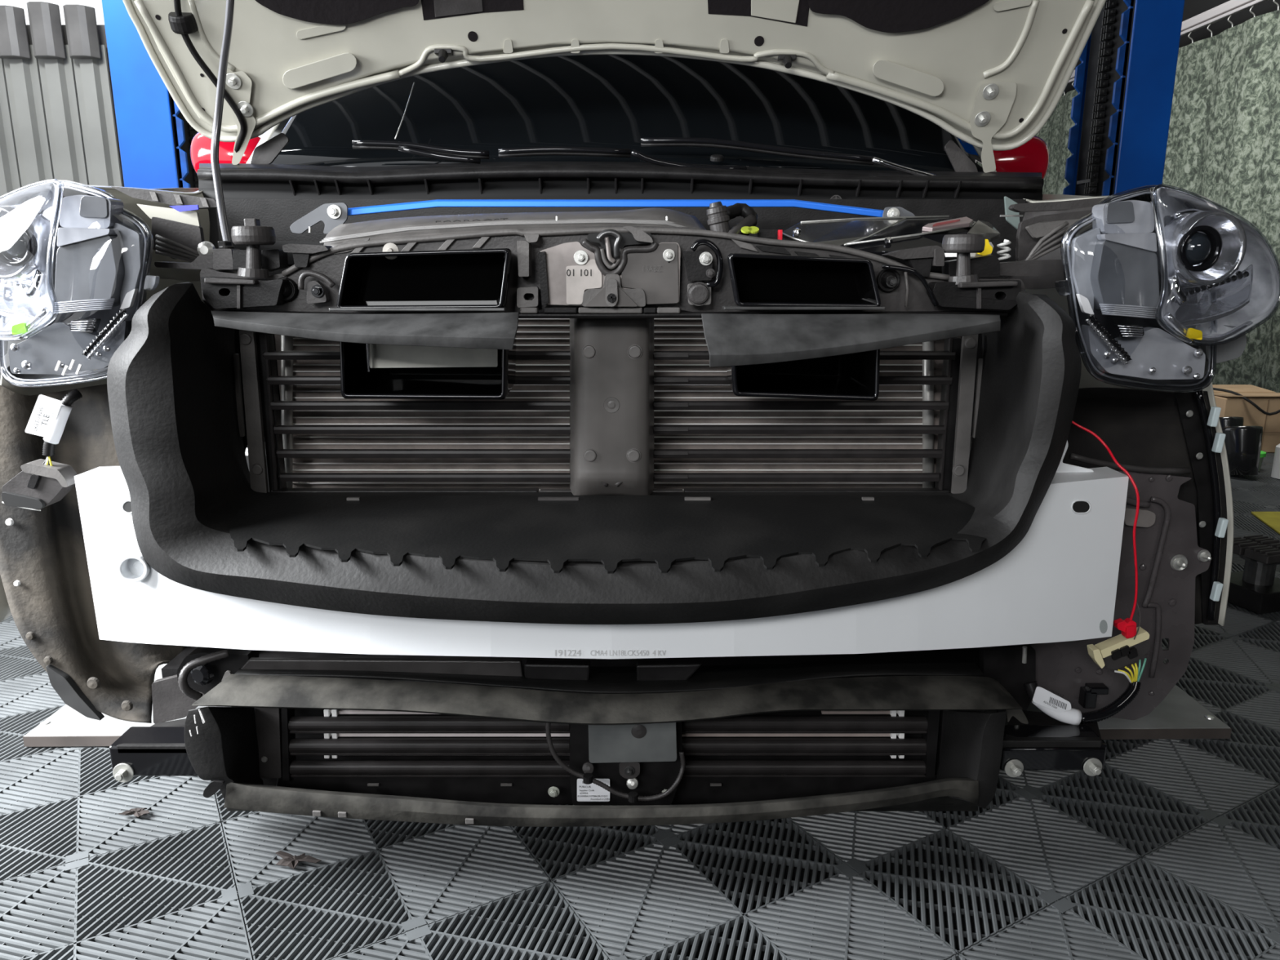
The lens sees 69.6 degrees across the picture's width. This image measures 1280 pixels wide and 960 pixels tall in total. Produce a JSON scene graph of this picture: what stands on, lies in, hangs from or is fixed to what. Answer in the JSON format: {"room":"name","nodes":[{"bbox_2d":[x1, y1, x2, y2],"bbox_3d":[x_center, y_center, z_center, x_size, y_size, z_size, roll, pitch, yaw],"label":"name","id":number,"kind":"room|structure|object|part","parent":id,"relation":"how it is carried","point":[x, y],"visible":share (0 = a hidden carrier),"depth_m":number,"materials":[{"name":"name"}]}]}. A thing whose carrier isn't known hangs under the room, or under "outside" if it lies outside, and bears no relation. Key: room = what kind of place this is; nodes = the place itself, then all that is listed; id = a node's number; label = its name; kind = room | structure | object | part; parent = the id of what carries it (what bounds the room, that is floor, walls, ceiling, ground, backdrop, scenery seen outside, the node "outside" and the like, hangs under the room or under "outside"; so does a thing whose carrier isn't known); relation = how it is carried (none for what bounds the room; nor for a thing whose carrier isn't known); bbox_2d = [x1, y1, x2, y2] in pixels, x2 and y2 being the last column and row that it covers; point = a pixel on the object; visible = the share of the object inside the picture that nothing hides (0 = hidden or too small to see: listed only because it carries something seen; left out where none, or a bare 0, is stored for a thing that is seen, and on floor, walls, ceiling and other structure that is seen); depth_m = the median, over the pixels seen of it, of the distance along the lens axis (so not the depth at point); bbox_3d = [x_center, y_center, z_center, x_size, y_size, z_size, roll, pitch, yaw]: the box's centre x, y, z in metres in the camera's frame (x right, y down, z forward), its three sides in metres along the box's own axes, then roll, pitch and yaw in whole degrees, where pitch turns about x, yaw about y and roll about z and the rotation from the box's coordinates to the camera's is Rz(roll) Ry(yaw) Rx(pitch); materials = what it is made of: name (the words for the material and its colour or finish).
{"room":"auto repair garage","nodes":[
{"label":"auto repair garage","id":0,"kind":"room"},
{"bbox_2d":[0,1,124,382],"bbox_3d":[-4.175,-1.136,4.340,3.650,2.010,0.150,0,13,0],"label":"wall","id":1,"kind":"structure","parent":0,"point":[58,121],"depth_m":4.21,"materials":[{"name":"grey metal"}]},
{"bbox_3d":[-2.969,-1.068,4.362,0.150,1.840,0.042,0,13,0],"label":"wall panel","id":2,"kind":"part","parent":1,"relation":"part of","materials":[{"name":"grey metal"}]},
{"bbox_3d":[-2.811,-1.068,4.362,0.150,1.840,0.042,0,13,0],"label":"wall panel","id":3,"kind":"part","parent":1,"relation":"part of","materials":[{"name":"grey metal"}]},
{"bbox_3d":[-2.653,-1.068,4.362,0.150,1.840,0.042,0,13,0],"label":"wall panel","id":4,"kind":"part","parent":1,"relation":"part of","materials":[{"name":"grey metal"}]},
{"bbox_3d":[-2.495,-1.068,4.362,0.150,1.840,0.042,0,13,0],"label":"wall panel","id":5,"kind":"part","parent":1,"relation":"part of","materials":[{"name":"grey metal"}]},
{"bbox_2d":[0,453,1279,959],"bbox_3d":[-1.144,0.217,3.132,9.712,0.100,14.000,0,13,0],"label":"floor","id":6,"kind":"structure","parent":0,"point":[1171,851],"depth_m":1.37,"materials":[{"name":"plastic"}]},
{"bbox_2d":[22,704,154,746],"bbox_3d":[-1.030,0.476,1.747,0.219,0.026,0.162,0,13,0],"label":"platform","id":7,"kind":"object","parent":6,"relation":"on","point":[66,727],"depth_m":1.73,"materials":[{"name":"grey metal"}]},
{"bbox_2d":[118,807,149,817],"bbox_3d":[-0.819,0.539,1.499,0.048,0.008,0.023,0,13,0],"label":"dry leaf","id":8,"kind":"object","parent":6,"relation":"on","point":[138,812],"visible":1,"depth_m":1.50,"materials":[{"name":"brown plant"}]},
{"bbox_2d":[102,0,198,188],"bbox_3d":[-1.623,-1.337,3.138,0.380,2.926,0.500,0,13,0],"label":"lift post","id":9,"kind":"object","parent":6,"relation":"on","point":[155,138],"visible":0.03,"depth_m":3.01,"materials":[{"name":"blue metal"}]},
{"bbox_3d":[-1.529,-1.480,3.104,0.024,2.633,0.060,0,13,0],"label":"lift chain","id":10,"kind":"part","parent":9,"relation":"part of","materials":[{"name":"metal"}]},
{"bbox_2d":[275,850,321,868],"bbox_3d":[-0.514,0.568,1.377,0.073,0.008,0.031,1,13,6],"label":"dry leaf","id":11,"kind":"object","parent":6,"relation":"on","point":[288,860],"visible":1,"depth_m":1.38,"materials":[{"name":"brown plant"}]},
{"bbox_2d":[0,0,1279,826],"bbox_3d":[-0.052,-0.655,2.541,2.037,1.866,3.198,0,13,0],"label":"car","id":12,"kind":"object","parent":6,"relation":"on","point":[740,385],"visible":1,"depth_m":1.33,"materials":[{"name":"beige paint"}]},
{"bbox_2d":[10,343,31,373],"bbox_3d":[-0.809,-0.158,1.204,0.022,0.039,0.009,0,13,0],"label":"screw","id":13,"kind":"object","parent":12,"relation":"attached to","point":[20,353],"depth_m":1.22,"materials":[{"name":"white metal"}]},
{"bbox_2d":[0,205,58,281],"bbox_3d":[-0.831,-0.313,1.219,0.100,0.100,0.044,2,13,7],"label":"lens","id":14,"kind":"object","parent":12,"relation":"on","point":[24,230],"depth_m":1.20,"materials":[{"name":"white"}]},
{"bbox_2d":[32,407,43,431],"bbox_3d":[-0.838,-0.085,1.282,0.019,0.034,0.001,0,13,0],"label":"print","id":15,"kind":"object","parent":12,"relation":"attached to","point":[42,407],"depth_m":1.28},
{"bbox_2d":[40,413,49,424],"bbox_3d":[-0.828,-0.084,1.282,0.014,0.016,0.001,0,13,0],"label":"print","id":16,"kind":"object","parent":12,"relation":"attached to","point":[44,414],"depth_m":1.28},
{"bbox_2d":[58,362,65,368],"bbox_3d":[-0.758,-0.150,1.206,0.007,0.008,0.009,0,13,0],"label":"screw","id":17,"kind":"object","parent":12,"relation":"attached to","point":[62,365],"depth_m":1.21,"materials":[{"name":"white metal"}]},
{"bbox_2d":[0,182,151,385],"bbox_3d":[-0.812,-0.274,1.306,0.381,0.276,0.090,5,14,19],"label":"lamp","id":18,"kind":"object","parent":12,"relation":"attached to","point":[24,293],"depth_m":1.24,"materials":[{"name":"plastic"}]},
{"bbox_2d":[95,346,110,356],"bbox_3d":[-0.701,-0.168,1.202,0.018,0.015,0.009,0,13,0],"label":"screw","id":19,"kind":"object","parent":12,"relation":"attached to","point":[100,351],"depth_m":1.20,"materials":[{"name":"white metal"}]},
{"bbox_2d":[117,551,150,582],"bbox_3d":[-0.696,0.119,1.273,0.039,0.040,0.034,-2,13,-10],"label":"socket","id":20,"kind":"object","parent":12,"relation":"attached to","point":[132,567],"depth_m":1.27,"materials":[{"name":"white plastic"}]},
{"bbox_3d":[-0.722,-0.431,1.409,0.159,0.032,0.020,0,13,0],"label":"slotted trim","id":21,"kind":"part","parent":12,"relation":"part of","materials":[{"name":"grey plastic"}]},
{"bbox_3d":[-0.682,-0.357,1.359,0.075,0.060,0.010,0,13,0],"label":"panel","id":22,"kind":"part","parent":12,"relation":"part of","materials":[{"name":"grey plastic"}]},
{"bbox_3d":[-0.730,0.347,1.463,0.090,0.082,0.010,0,13,0],"label":"mount panel","id":23,"kind":"part","parent":12,"relation":"part of","materials":[{"name":"grey plastic"}]},
{"bbox_3d":[-0.613,-0.301,1.272,0.090,0.021,0.050,0,13,0],"label":"lamp arm","id":24,"kind":"part","parent":12,"relation":"part of","materials":[{"name":"grey plastic"}]},
{"bbox_2d":[190,132,260,173],"bbox_3d":[-0.901,-0.737,2.172,0.290,0.172,0.111,0,13,0],"label":"mirror","id":25,"kind":"object","parent":12,"relation":"attached to","point":[200,148],"depth_m":2.12,"materials":[{"name":"red plastic"}]},
{"bbox_3d":[-0.510,-0.291,1.211,0.039,0.050,0.040,0,13,0],"label":"buffer stem","id":26,"kind":"part","parent":12,"relation":"part of","materials":[{"name":"grey plastic"}]},
{"bbox_3d":[-0.705,-0.631,1.755,0.076,0.057,0.006,0,13,0],"label":"pillar trim","id":27,"kind":"part","parent":12,"relation":"part of","materials":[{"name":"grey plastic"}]},
{"bbox_3d":[-0.554,-0.104,1.384,0.020,0.258,0.020,0,13,0],"label":"shutter frame","id":28,"kind":"part","parent":12,"relation":"part of","materials":[{"name":"black plastic"}]},
{"bbox_2d":[254,707,296,781],"bbox_3d":[-0.552,0.394,1.400,0.054,0.123,0.030,0,13,0],"label":"bracket","id":29,"kind":"object","parent":12,"relation":"attached to","point":[275,728],"depth_m":1.39,"materials":[{"name":"black plastic"}]},
{"bbox_3d":[-0.545,-0.115,1.423,0.041,0.276,0.017,0,13,0],"label":"header tank","id":30,"kind":"part","parent":12,"relation":"part of","materials":[{"name":"metal"}]},
{"bbox_3d":[-0.286,0.352,1.399,0.360,0.005,0.006,0,13,0],"label":"white rod","id":31,"kind":"part","parent":12,"relation":"part of","materials":[{"name":"white metal"}]},
{"bbox_3d":[-0.356,0.019,1.400,0.403,0.010,0.020,0,13,0],"label":"rail","id":32,"kind":"part","parent":12,"relation":"part of","materials":[{"name":"black plastic"}]},
{"bbox_2d":[240,657,591,679],"bbox_3d":[-0.327,0.283,1.335,0.511,0.049,0.020,0,13,0],"label":"trim panel","id":33,"kind":"object","parent":12,"relation":"on","point":[483,668],"depth_m":1.33,"materials":[{"name":"black plastic"}]},
{"bbox_3d":[-0.405,-0.613,1.702,0.258,0.031,0.011,1,13,5],"label":"wiper blade","id":34,"kind":"part","parent":12,"relation":"part of","materials":[{"name":"black rubber"}]},
{"bbox_3d":[-0.370,-0.601,1.700,0.153,0.034,0.016,1,13,4],"label":"wiper arm","id":35,"kind":"part","parent":12,"relation":"part of"},
{"bbox_3d":[-0.288,0.388,1.408,0.362,0.006,0.006,0,13,0],"label":"white rod","id":36,"kind":"part","parent":12,"relation":"part of","materials":[{"name":"metal"}]},
{"bbox_3d":[-0.137,-0.600,1.677,0.241,0.014,0.010,0,13,0],"label":"wiper blade","id":37,"kind":"part","parent":12,"relation":"part of","materials":[{"name":"black rubber"}]},
{"bbox_3d":[-0.035,0.068,2.584,1.500,0.020,2.200,0,13,0],"label":"underbody panel","id":38,"kind":"part","parent":12,"relation":"part of","materials":[{"name":"black plastic"}]},
{"bbox_2d":[223,777,978,826],"bbox_3d":[-0.059,0.477,1.350,1.188,0.142,0.194,0,13,0],"label":"trim panel","id":39,"kind":"object","parent":12,"relation":"on","point":[520,802],"depth_m":1.29,"materials":[{"name":"plastic"}]},
{"bbox_2d":[234,658,983,693],"bbox_3d":[-0.047,0.281,1.334,1.103,0.042,0.130,0,13,0],"label":"trim panel","id":40,"kind":"object","parent":12,"relation":"on","point":[956,676],"depth_m":1.32,"materials":[{"name":"plastic"}]},
{"bbox_3d":[-0.039,-0.274,1.225,0.185,0.082,0.018,0,13,0],"label":"latch plate","id":41,"kind":"part","parent":12,"relation":"part of","materials":[{"name":"metal"}]},
{"bbox_3d":[-0.043,0.019,1.390,0.215,0.008,0.012,0,13,0],"label":"rail","id":42,"kind":"part","parent":12,"relation":"part of","materials":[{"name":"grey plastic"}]},
{"bbox_3d":[-0.043,-0.102,1.338,0.128,0.277,0.067,0,13,0],"label":"post","id":43,"kind":"part","parent":12,"relation":"part of","materials":[{"name":"plastic"}]},
{"bbox_3d":[-0.025,-0.946,1.406,1.688,0.751,0.460,0,13,0],"label":"bonnet panel","id":44,"kind":"part","parent":12,"relation":"part of","materials":[{"name":"beige paint"}]},
{"bbox_3d":[-0.040,-0.608,1.813,1.784,0.060,0.291,0,13,0],"label":"cowl panel","id":45,"kind":"part","parent":12,"relation":"part of","materials":[{"name":"black plastic"}]},
{"bbox_2d":[261,691,983,786],"bbox_3d":[-0.052,0.411,1.457,1.201,0.161,0.010,0,13,0],"label":"grille","id":46,"kind":"object","parent":12,"relation":"attached to","point":[298,712],"depth_m":1.46,"materials":[{"name":"black plastic"}]},
{"bbox_3d":[-0.011,0.370,1.340,0.128,0.074,0.030,0,13,0],"label":"motor","id":47,"kind":"part","parent":12,"relation":"part of","materials":[{"name":"grey metal"}]},
{"bbox_3d":[-0.002,-0.318,1.195,0.039,0.021,0.008,0,13,0],"label":"release lever","id":48,"kind":"part","parent":12,"relation":"part of","materials":[{"name":"grey plastic"}]},
{"bbox_2d":[636,659,702,693],"bbox_3d":[0.042,0.284,1.335,0.094,0.047,0.020,0,13,0],"label":"trim panel","id":49,"kind":"object","parent":12,"relation":"on","point":[666,671],"depth_m":1.32,"materials":[{"name":"black plastic"}]},
{"bbox_3d":[0.089,-0.585,1.688,0.213,0.040,0.015,-1,13,-3],"label":"wiper arm","id":50,"kind":"part","parent":12,"relation":"part of"},
{"bbox_3d":[0.116,-0.380,1.349,0.037,0.054,0.033,0,13,0],"label":"filler stem","id":51,"kind":"part","parent":12,"relation":"part of","materials":[{"name":"grey plastic"}]},
{"bbox_3d":[0.214,-0.606,1.691,0.426,0.045,0.011,1,13,4],"label":"wiper blade","id":52,"kind":"part","parent":12,"relation":"part of","materials":[{"name":"black rubber"}]},
{"bbox_3d":[0.224,0.388,1.408,0.320,0.006,0.006,0,13,0],"label":"white rod","id":53,"kind":"part","parent":12,"relation":"part of","materials":[{"name":"white metal"}]},
{"bbox_3d":[0.268,0.019,1.400,0.402,0.010,0.020,0,13,0],"label":"rail","id":54,"kind":"part","parent":12,"relation":"part of","materials":[{"name":"black plastic"}]},
{"bbox_3d":[0.329,0.352,1.399,0.106,0.005,0.006,0,13,0],"label":"white rod","id":55,"kind":"part","parent":12,"relation":"part of","materials":[{"name":"metal"}]},
{"bbox_3d":[0.486,-0.571,1.690,0.127,0.043,0.011,-1,13,-4],"label":"wiper arm","id":56,"kind":"part","parent":12,"relation":"part of","materials":[{"name":"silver metal"}]},
{"bbox_3d":[0.386,-0.342,1.337,0.194,0.034,0.033,-3,14,-12],"label":"lid","id":57,"kind":"part","parent":12,"relation":"part of","materials":[{"name":"black plastic"}]},
{"bbox_3d":[0.445,-0.115,1.423,0.037,0.276,0.017,0,13,0],"label":"header tank","id":58,"kind":"part","parent":12,"relation":"part of","materials":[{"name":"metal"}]},
{"bbox_3d":[0.463,-0.094,1.386,0.020,0.237,0.020,0,13,0],"label":"shutter frame","id":59,"kind":"part","parent":12,"relation":"part of","materials":[{"name":"black plastic"}]},
{"bbox_2d":[920,710,977,777],"bbox_3d":[0.467,0.393,1.400,0.074,0.115,0.030,0,13,0],"label":"trim panel","id":60,"kind":"object","parent":12,"relation":"attached to","point":[935,725],"depth_m":1.39,"materials":[{"name":"black plastic"}]},
{"bbox_3d":[0.616,-0.609,1.760,0.072,0.076,0.006,0,13,0],"label":"pillar trim","id":61,"kind":"part","parent":12,"relation":"part of","materials":[{"name":"grey plastic"}]},
{"bbox_3d":[0.428,-0.282,1.213,0.039,0.048,0.040,0,13,0],"label":"buffer stem","id":62,"kind":"part","parent":12,"relation":"part of","materials":[{"name":"grey plastic"}]},
{"bbox_2d":[992,135,1049,179],"bbox_3d":[0.792,-0.710,2.138,0.290,0.172,0.111,0,13,0],"label":"mirror","id":63,"kind":"object","parent":12,"relation":"attached to","point":[1033,156],"depth_m":2.08,"materials":[{"name":"red plastic"}]},
{"bbox_3d":[0.533,-0.293,1.274,0.102,0.023,0.050,0,13,0],"label":"lamp arm","id":64,"kind":"part","parent":12,"relation":"part of","materials":[{"name":"grey plastic"}]},
{"bbox_3d":[0.607,-0.370,1.356,0.076,0.027,0.010,0,13,0],"label":"panel","id":65,"kind":"part","parent":12,"relation":"part of","materials":[{"name":"grey plastic"}]},
{"bbox_3d":[0.623,-0.365,1.378,0.117,0.074,0.010,0,13,0],"label":"panel","id":66,"kind":"part","parent":12,"relation":"part of","materials":[{"name":"grey plastic"}]},
{"bbox_3d":[0.643,-0.422,1.411,0.149,0.022,0.020,0,13,0],"label":"slotted trim","id":67,"kind":"part","parent":12,"relation":"part of","materials":[{"name":"grey plastic"}]},
{"bbox_3d":[0.605,-0.029,1.300,0.078,0.084,0.004,0,13,0],"label":"beam plate","id":68,"kind":"part","parent":12,"relation":"part of","materials":[{"name":"white metal"}]},
{"bbox_2d":[1103,351,1118,362],"bbox_3d":[0.616,-0.161,1.203,0.017,0.015,0.009,0,13,0],"label":"screw","id":69,"kind":"object","parent":12,"relation":"attached to","point":[1108,356],"depth_m":1.22,"materials":[{"name":"silver metal"}]},
{"bbox_3d":[0.752,0.189,1.464,0.289,0.420,0.004,0,13,0],"label":"bracket panel","id":70,"kind":"part","parent":12,"relation":"part of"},
{"bbox_2d":[1062,186,1214,390],"bbox_3d":[0.719,-0.267,1.307,0.367,0.278,0.091,-5,14,-19],"label":"lamp","id":71,"kind":"object","parent":12,"relation":"attached to","point":[1189,300],"depth_m":1.25,"materials":[{"name":"plastic"}]},
{"bbox_2d":[1148,367,1155,373],"bbox_3d":[0.672,-0.144,1.207,0.007,0.008,0.009,0,13,0],"label":"screw","id":72,"kind":"object","parent":12,"relation":"attached to","point":[1151,370],"depth_m":1.21,"materials":[{"name":"silver metal"}]},
{"bbox_2d":[1182,348,1203,378],"bbox_3d":[0.724,-0.152,1.206,0.022,0.039,0.009,0,13,0],"label":"screw","id":73,"kind":"object","parent":12,"relation":"attached to","point":[1192,358],"depth_m":1.22,"materials":[{"name":"silver metal"}]},
{"bbox_2d":[1155,210,1246,286],"bbox_3d":[0.744,-0.306,1.220,0.100,0.100,0.044,-2,13,-7],"label":"lens","id":74,"kind":"object","parent":12,"relation":"on","point":[1203,247],"depth_m":1.21,"materials":[{"name":"clear"}]},
{"bbox_2d":[1035,70,1078,194],"bbox_3d":[3.299,-2.707,7.280,0.056,0.891,0.696,0,13,0],"label":"curtain","id":75,"kind":"object","parent":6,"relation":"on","point":[1055,133],"depth_m":7.27,"materials":[{"name":"fabric"}]},
{"bbox_2d":[1062,0,1184,195],"bbox_3d":[1.604,-1.315,3.040,0.351,2.926,0.500,0,13,0],"label":"lift post","id":76,"kind":"object","parent":6,"relation":"on","point":[1124,79],"visible":0.41,"depth_m":2.94,"materials":[{"name":"blue metal"}]},
{"bbox_3d":[1.525,-1.457,3.007,0.024,2.633,0.060,0,13,0],"label":"lift chain","id":77,"kind":"part","parent":76,"relation":"part of","materials":[{"name":"metal"}]},
{"bbox_2d":[1097,684,1231,739],"bbox_3d":[0.979,0.463,1.803,0.264,0.026,0.222,0,13,0],"label":"platform","id":78,"kind":"object","parent":6,"relation":"on","point":[1177,712],"depth_m":1.75,"materials":[{"name":"grey metal"}]},
{"bbox_2d":[1161,0,1279,278],"bbox_3d":[3.299,-1.899,5.136,0.056,1.492,1.220,0,13,0],"label":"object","id":79,"kind":"object","parent":6,"relation":"on","point":[1223,146],"depth_m":5.12,"materials":[{"name":"fabric"}]},
{"bbox_3d":[3.301,-2.724,5.524,0.052,0.084,5.800,0,13,0],"label":"rail","id":80,"kind":"part","parent":79,"relation":"part of","materials":[{"name":"white metal"}]},
{"bbox_2d":[1222,426,1262,475],"bbox_3d":[2.531,-0.125,3.884,0.150,0.226,0.174,0,13,0],"label":"bucket","id":81,"kind":"object","parent":6,"relation":"on","point":[1242,443],"visible":0.91,"depth_m":3.82,"materials":[{"name":"black plastic"}]},
{"bbox_2d":[1218,416,1244,427],"bbox_3d":[2.650,-0.189,4.176,0.140,0.214,0.164,0,13,0],"label":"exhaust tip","id":82,"kind":"object","parent":81,"relation":"in","point":[1232,421],"visible":0.24,"depth_m":4.11,"materials":[{"name":"black"}]},
{"bbox_2d":[1212,384,1279,453],"bbox_3d":[2.933,-0.316,4.537,0.406,0.296,0.441,0,13,0],"label":"cardboard box","id":83,"kind":"object","parent":6,"relation":"on","point":[1259,406],"visible":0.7,"depth_m":4.36,"materials":[{"name":"brown cardboard"}]},
{"bbox_2d":[1227,534,1279,613],"bbox_3d":[1.637,0.244,2.436,0.160,0.160,0.160,-4,14,-17],"label":"pad","id":84,"kind":"object","parent":6,"relation":"on","point":[1256,588],"visible":0.85,"depth_m":2.40,"materials":[{"name":"black plastic"}]},
{"bbox_3d":[1.637,0.232,2.433,0.099,0.080,0.099,0,13,0],"label":"pad stem","id":85,"kind":"part","parent":84,"relation":"part of","materials":[{"name":"rubber"}]},
{"bbox_2d":[1257,450,1266,471],"bbox_3d":[2.659,-0.087,4.022,0.115,0.082,0.115,0,13,0],"label":"bottle","id":86,"kind":"object","parent":6,"relation":"on","point":[1263,454],"visible":0.13,"depth_m":3.98,"materials":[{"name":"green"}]},
{"bbox_3d":[2.659,-0.118,4.014,0.115,0.018,0.115,0,13,0],"label":"lid","id":87,"kind":"part","parent":86,"relation":"part of","materials":[{"name":"green plastic"}]},
{"bbox_2d":[1250,511,1279,534],"bbox_3d":[2.184,0.193,2.995,0.259,0.007,0.867,6,15,25],"label":"floor mat","id":88,"kind":"object","parent":6,"relation":"on","point":[1272,519],"visible":1,"depth_m":3.23,"materials":[{"name":"yellow plastic"}]},
{"bbox_2d":[1271,443,1279,479],"bbox_3d":[2.700,-0.116,3.848,0.080,0.218,0.080,0,13,0],"label":"spray bottle","id":89,"kind":"object","parent":6,"relation":"on","point":[1275,473],"visible":1,"depth_m":3.85,"materials":[{"name":"white plastic"}]},
{"bbox_2d":[1062,0,1279,95],"bbox_3d":[3.650,-1.400,2.393,0.100,3.413,13.300,0,13,0],"label":"wall","id":90,"kind":"structure","parent":0,"point":[1192,8],"depth_m":5.81,"materials":[{"name":"grey metal"}]},
{"bbox_2d":[1211,293,1279,392],"bbox_3d":[3.299,-0.738,4.940,0.056,0.517,0.575,0,13,0],"label":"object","id":91,"kind":"object","parent":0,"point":[1259,364],"depth_m":4.93,"materials":[{"name":"fabric"}]}
]}

